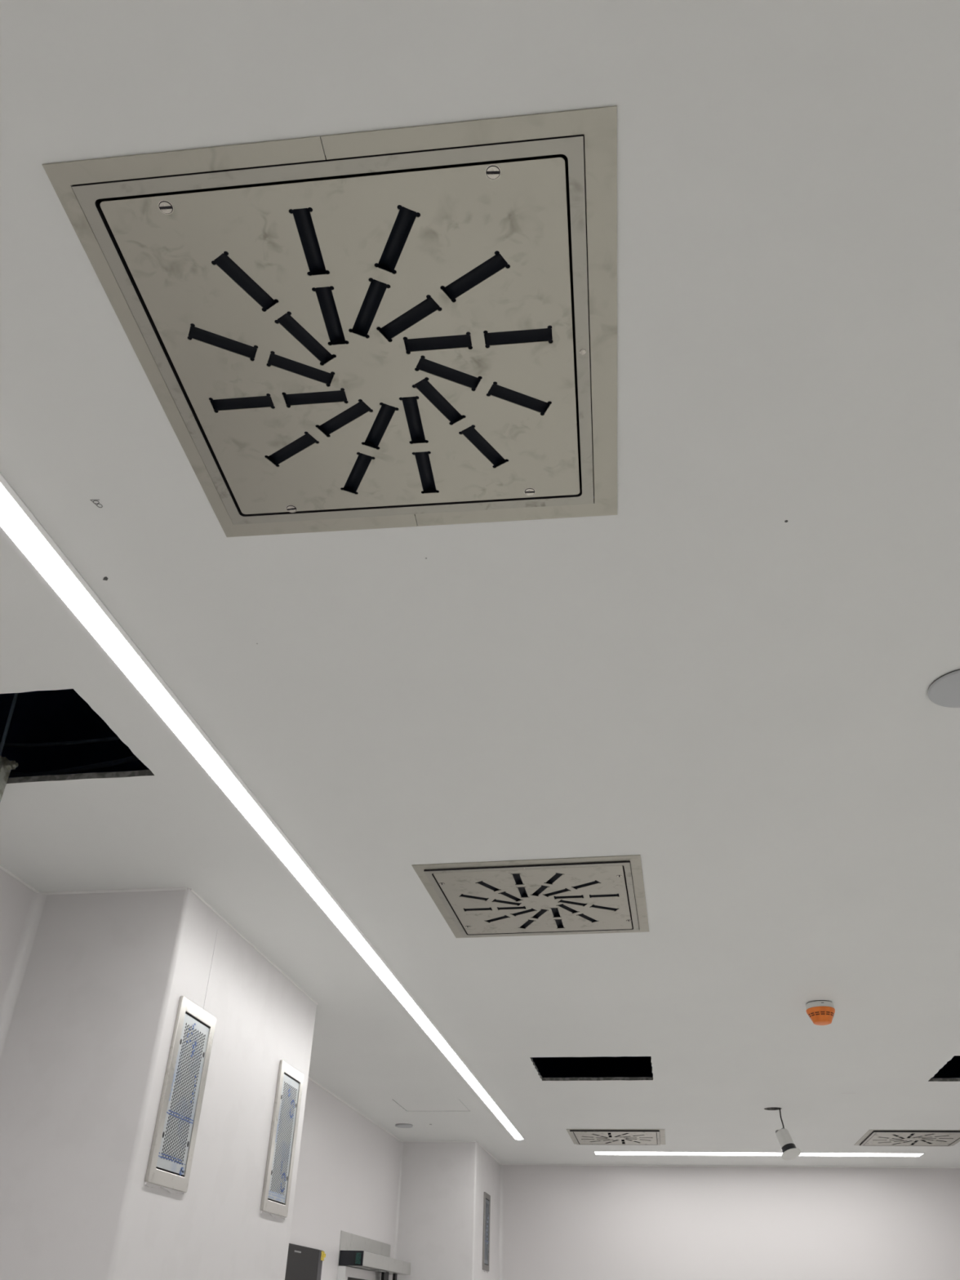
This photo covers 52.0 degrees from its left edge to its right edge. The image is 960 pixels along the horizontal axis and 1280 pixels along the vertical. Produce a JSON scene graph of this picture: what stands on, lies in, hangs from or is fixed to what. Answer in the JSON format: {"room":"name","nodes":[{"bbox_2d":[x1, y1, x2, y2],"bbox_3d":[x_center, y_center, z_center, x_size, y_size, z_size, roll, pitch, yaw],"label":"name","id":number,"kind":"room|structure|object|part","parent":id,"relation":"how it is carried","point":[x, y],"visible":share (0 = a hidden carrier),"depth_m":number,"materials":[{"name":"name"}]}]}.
{"room":"clean room","nodes":[
{"label":"clean room","id":0,"kind":"room"},
{"bbox_2d":[0,888,316,1279],"bbox_3d":[-1.189,2.447,3.235,0.559,2.800,1.505,-4,-35,8],"label":"wall","id":1,"kind":"structure","parent":0,"point":[84,1059],"depth_m":3.21,"materials":[{"name":"paint"}]},
{"bbox_2d":[0,891,47,1058],"bbox_3d":[-1.570,2.030,2.651,0.035,2.799,0.035,-4,-35,8],"label":"trim","id":2,"kind":"structure","parent":1,"relation":"attached to","point":[12,989],"depth_m":3.31,"materials":[{"name":"plastic"}]},
{"bbox_2d":[0,864,186,894],"bbox_3d":[-1.858,-1.178,0.487,0.553,0.012,7.265,-4,-35,8],"label":"trim","id":3,"kind":"structure","parent":1,"relation":"attached to","point":[2,868],"depth_m":3.41,"materials":[{"name":"white"}]},
{"bbox_2d":[144,995,216,1194],"bbox_3d":[-0.971,1.488,3.221,0.012,0.554,0.294,-4,-35,8],"label":"air vent","id":4,"kind":"object","parent":1,"relation":"in","point":[176,1126],"visible":1,"depth_m":3.21,"materials":[{"name":"metal"}]},
{"bbox_3d":[-0.975,1.484,3.225,0.001,0.467,0.221,-4,-35,8],"label":"plate","id":5,"kind":"part","parent":4,"relation":"part of","materials":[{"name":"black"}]},
{"bbox_3d":[-0.968,1.486,3.222,0.002,0.458,0.215,-4,-35,8],"label":"perforated plate","id":6,"kind":"part","parent":4,"relation":"part of","materials":[{"name":"metal"}]},
{"bbox_2d":[190,888,317,1004],"bbox_3d":[-0.878,1.278,3.991,0.008,0.008,1.485,-4,-35,8],"label":"trim","id":7,"kind":"structure","parent":1,"relation":"attached to","point":[191,890],"depth_m":3.85,"materials":[{"name":"white"}]},
{"bbox_2d":[260,1060,303,1219],"bbox_3d":[-0.808,2.054,4.050,0.012,0.554,0.294,-4,-35,8],"label":"air vent","id":8,"kind":"object","parent":1,"relation":"in","point":[285,1121],"visible":1,"depth_m":4.03,"materials":[{"name":"metal"}]},
{"bbox_3d":[-0.813,2.050,4.053,0.001,0.467,0.221,-4,-35,8],"label":"plate","id":9,"kind":"part","parent":8,"relation":"part of","materials":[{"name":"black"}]},
{"bbox_3d":[-0.806,2.050,4.052,0.002,0.452,0.215,-4,-35,8],"label":"perforated plate","id":10,"kind":"part","parent":8,"relation":"part of","materials":[{"name":"metal"}]},
{"bbox_2d":[0,868,400,1279],"bbox_3d":[-1.651,1.985,2.589,0.100,2.800,14.310,-4,-35,8],"label":"wall","id":11,"kind":"structure","parent":0,"point":[348,1171],"depth_m":6.30,"materials":[{"name":"paint"}]},
{"bbox_2d":[284,1243,325,1279],"bbox_3d":[-1.057,3.834,5.335,0.014,0.950,1.135,-4,-35,8],"label":"wall panel","id":12,"kind":"object","parent":11,"relation":"attached to","point":[303,1263],"visible":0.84,"depth_m":5.68,"materials":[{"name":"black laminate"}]},
{"bbox_2d":[337,1266,392,1279],"bbox_3d":[-0.799,5.165,6.327,0.050,1.870,1.372,-4,-35,8],"label":"door","id":13,"kind":"structure","parent":11,"relation":"in","point":[344,1273],"depth_m":6.52,"materials":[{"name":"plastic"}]},
{"bbox_3d":[-0.778,4.707,6.539,0.002,0.765,1.020,-4,-35,8],"label":"vision panel","id":14,"kind":"part","parent":13,"relation":"part of","materials":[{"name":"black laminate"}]},
{"bbox_2d":[337,1230,410,1279],"bbox_3d":[-0.717,4.388,6.879,0.160,0.350,1.433,-4,-35,8],"label":"operator","id":15,"kind":"object","parent":11,"relation":"attached to","point":[357,1251],"visible":0.98,"depth_m":6.71,"materials":[{"name":"silver metal"}]},
{"bbox_3d":[-0.796,4.314,6.913,0.004,0.194,1.378,-4,-35,8],"label":"plate","id":16,"kind":"part","parent":15,"relation":"part of","materials":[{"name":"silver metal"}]},
{"bbox_2d":[308,1076,475,1142],"bbox_3d":[-0.675,2.907,6.333,0.619,0.012,4.184,-4,-35,8],"label":"trim","id":17,"kind":"structure","parent":11,"relation":"attached to","point":[309,1078],"depth_m":7.17,"materials":[{"name":"white"}]},
{"bbox_2d":[395,1141,500,1279],"bbox_3d":[-0.262,5.620,7.777,0.624,2.800,1.360,-4,-35,8],"label":"wall","id":18,"kind":"structure","parent":0,"point":[443,1184],"depth_m":7.79,"materials":[{"name":"paint"}]},
{"bbox_2d":[393,1142,403,1258],"bbox_3d":[-0.669,5.251,7.262,0.022,2.799,0.022,-4,-35,8],"label":"trim","id":19,"kind":"structure","parent":18,"relation":"attached to","point":[402,1143],"depth_m":7.82,"materials":[{"name":"plastic"}]},
{"bbox_2d":[482,1191,490,1272],"bbox_3d":[0.053,4.869,8.094,0.012,0.554,0.294,-4,-35,8],"label":"air vent","id":20,"kind":"object","parent":18,"relation":"in","point":[486,1199],"visible":1,"depth_m":8.07,"materials":[{"name":"metal"}]},
{"bbox_3d":[0.056,4.865,8.097,0.002,0.452,0.215,-4,-35,8],"label":"perforated plate","id":21,"kind":"part","parent":20,"relation":"part of","materials":[{"name":"grey metal"}]},
{"bbox_2d":[498,1164,503,1279],"bbox_3d":[0.166,5.974,8.268,0.030,2.799,0.030,-4,-35,8],"label":"trim","id":22,"kind":"structure","parent":18,"relation":"attached to","point":[501,1172],"depth_m":8.81,"materials":[{"name":"plastic"}]},
{"bbox_2d":[0,0,959,1167],"bbox_3d":[1.269,0.164,3.287,6.014,1.164,14.610,-4,-35,8],"label":"ceiling","id":23,"kind":"structure","parent":0,"point":[722,679],"depth_m":2.05,"materials":[{"name":"paint"}]},
{"bbox_2d":[0,693,18,801],"bbox_3d":[-1.325,0.101,2.859,0.134,1.280,0.060,-4,-35,8],"label":"cable","id":24,"kind":"object","parent":23,"relation":"hanging from","point":[6,765],"visible":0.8,"depth_m":2.69,"materials":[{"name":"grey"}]},
{"bbox_3d":[-1.329,-0.028,2.962,0.040,0.950,0.010,-4,-35,8],"label":"threaded rod","id":25,"kind":"part","parent":24,"relation":"part of","materials":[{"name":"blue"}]},
{"bbox_2d":[0,736,119,746],"bbox_3d":[-1.153,0.314,3.202,1.052,0.042,0.062,-4,-35,8],"label":"cable","id":26,"kind":"object","parent":23,"relation":"attached to","point":[114,738],"visible":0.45,"depth_m":3.22,"materials":[{"name":"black plastic"}]},
{"bbox_2d":[8,755,139,777],"bbox_3d":[-1.149,0.402,3.189,1.054,0.068,0.068,-4,-35,8],"label":"cable","id":27,"kind":"object","parent":23,"relation":"attached to","point":[132,758],"visible":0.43,"depth_m":3.20,"materials":[{"name":"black plastic"}]},
{"bbox_2d":[0,472,524,1139],"bbox_3d":[-0.626,0.600,3.049,0.090,0.068,11.821,-4,-35,8],"label":"light strip","id":28,"kind":"object","parent":23,"relation":"attached to","point":[19,526],"visible":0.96,"depth_m":2.46,"materials":[{"name":"white plastic"}]},
{"bbox_2d":[42,105,617,537],"bbox_3d":[-0.153,-0.499,1.570,0.727,0.212,0.727,-3,-35,6],"label":"ceiling vent","id":29,"kind":"object","parent":23,"relation":"in","point":[384,328],"visible":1,"depth_m":1.43,"materials":[{"name":"metal"}]},
{"bbox_3d":[-0.163,-0.416,1.511,0.612,0.002,0.612,-3,-35,6],"label":"plate","id":30,"kind":"part","parent":29,"relation":"part of","materials":[{"name":"metal"}]},
{"bbox_2d":[392,1098,469,1111],"bbox_3d":[-0.326,3.156,6.695,0.445,0.015,0.445,-4,-35,8],"label":"access panel","id":31,"kind":"object","parent":23,"relation":"attached to","point":[409,1104],"visible":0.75,"depth_m":6.68,"materials":[{"name":"paint"}]},
{"bbox_2d":[411,854,648,937],"bbox_3d":[0.205,0.818,3.452,0.727,0.215,0.727,-5,-35,9],"label":"ceiling vent","id":32,"kind":"object","parent":23,"relation":"in","point":[597,895],"visible":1,"depth_m":3.35,"materials":[{"name":"metal"}]},
{"bbox_3d":[0.202,0.907,3.399,0.612,0.002,0.612,-5,-35,9],"label":"plate","id":33,"kind":"part","parent":32,"relation":"part of","materials":[{"name":"metal"}]},
{"bbox_2d":[566,1128,665,1145],"bbox_3d":[1.063,3.758,7.656,0.727,0.220,0.727,-4,-35,8],"label":"ceiling vent","id":34,"kind":"object","parent":23,"relation":"in","point":[579,1136],"visible":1,"depth_m":7.54,"materials":[{"name":"metal"}]},
{"bbox_3d":[1.053,3.844,7.595,0.612,0.002,0.612,-4,-35,8],"label":"plate","id":35,"kind":"part","parent":34,"relation":"part of","materials":[{"name":"metal"}]},
{"bbox_2d":[592,1151,925,1156],"bbox_3d":[2.272,4.229,8.165,2.650,0.063,0.204,-4,-35,8],"label":"light strip","id":36,"kind":"object","parent":23,"relation":"attached to","point":[596,1153],"visible":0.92,"depth_m":8.13,"materials":[{"name":"white plastic"}]},
{"bbox_2d":[775,1107,800,1159],"bbox_3d":[1.984,3.080,6.423,0.139,0.552,0.148,-4,-35,8],"label":"ceiling fitting","id":37,"kind":"object","parent":23,"relation":"hanging from","point":[789,1150],"visible":0.91,"depth_m":6.29,"materials":[{"name":"white plastic"}]},
{"bbox_2d":[805,1000,835,1025],"bbox_3d":[1.506,1.649,4.346,0.123,0.087,0.123,-4,-35,8],"label":"smoke detector","id":38,"kind":"object","parent":23,"relation":"attached to","point":[821,1012],"visible":1,"depth_m":4.31,"materials":[{"name":"orange plastic"}]},
{"bbox_2d":[853,1129,959,1146],"bbox_3d":[3.204,3.606,7.341,0.727,0.220,0.727,-4,-35,8],"label":"ceiling vent","id":39,"kind":"object","parent":23,"relation":"in","point":[872,1137],"visible":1,"depth_m":7.24,"materials":[{"name":"metal"}]},
{"bbox_2d":[502,1164,959,1279],"bbox_3d":[2.366,5.855,7.998,5.914,2.800,0.100,-4,-35,8],"label":"wall","id":40,"kind":"structure","parent":0,"point":[560,1222],"depth_m":8.53,"materials":[{"name":"paint"}]},
{"bbox_2d":[476,1141,959,1168],"bbox_3d":[2.592,4.276,8.164,5.095,0.012,1.355,-4,-35,8],"label":"trim","id":41,"kind":"structure","parent":40,"relation":"attached to","point":[483,1148],"depth_m":8.75,"materials":[{"name":"white"}]}
]}

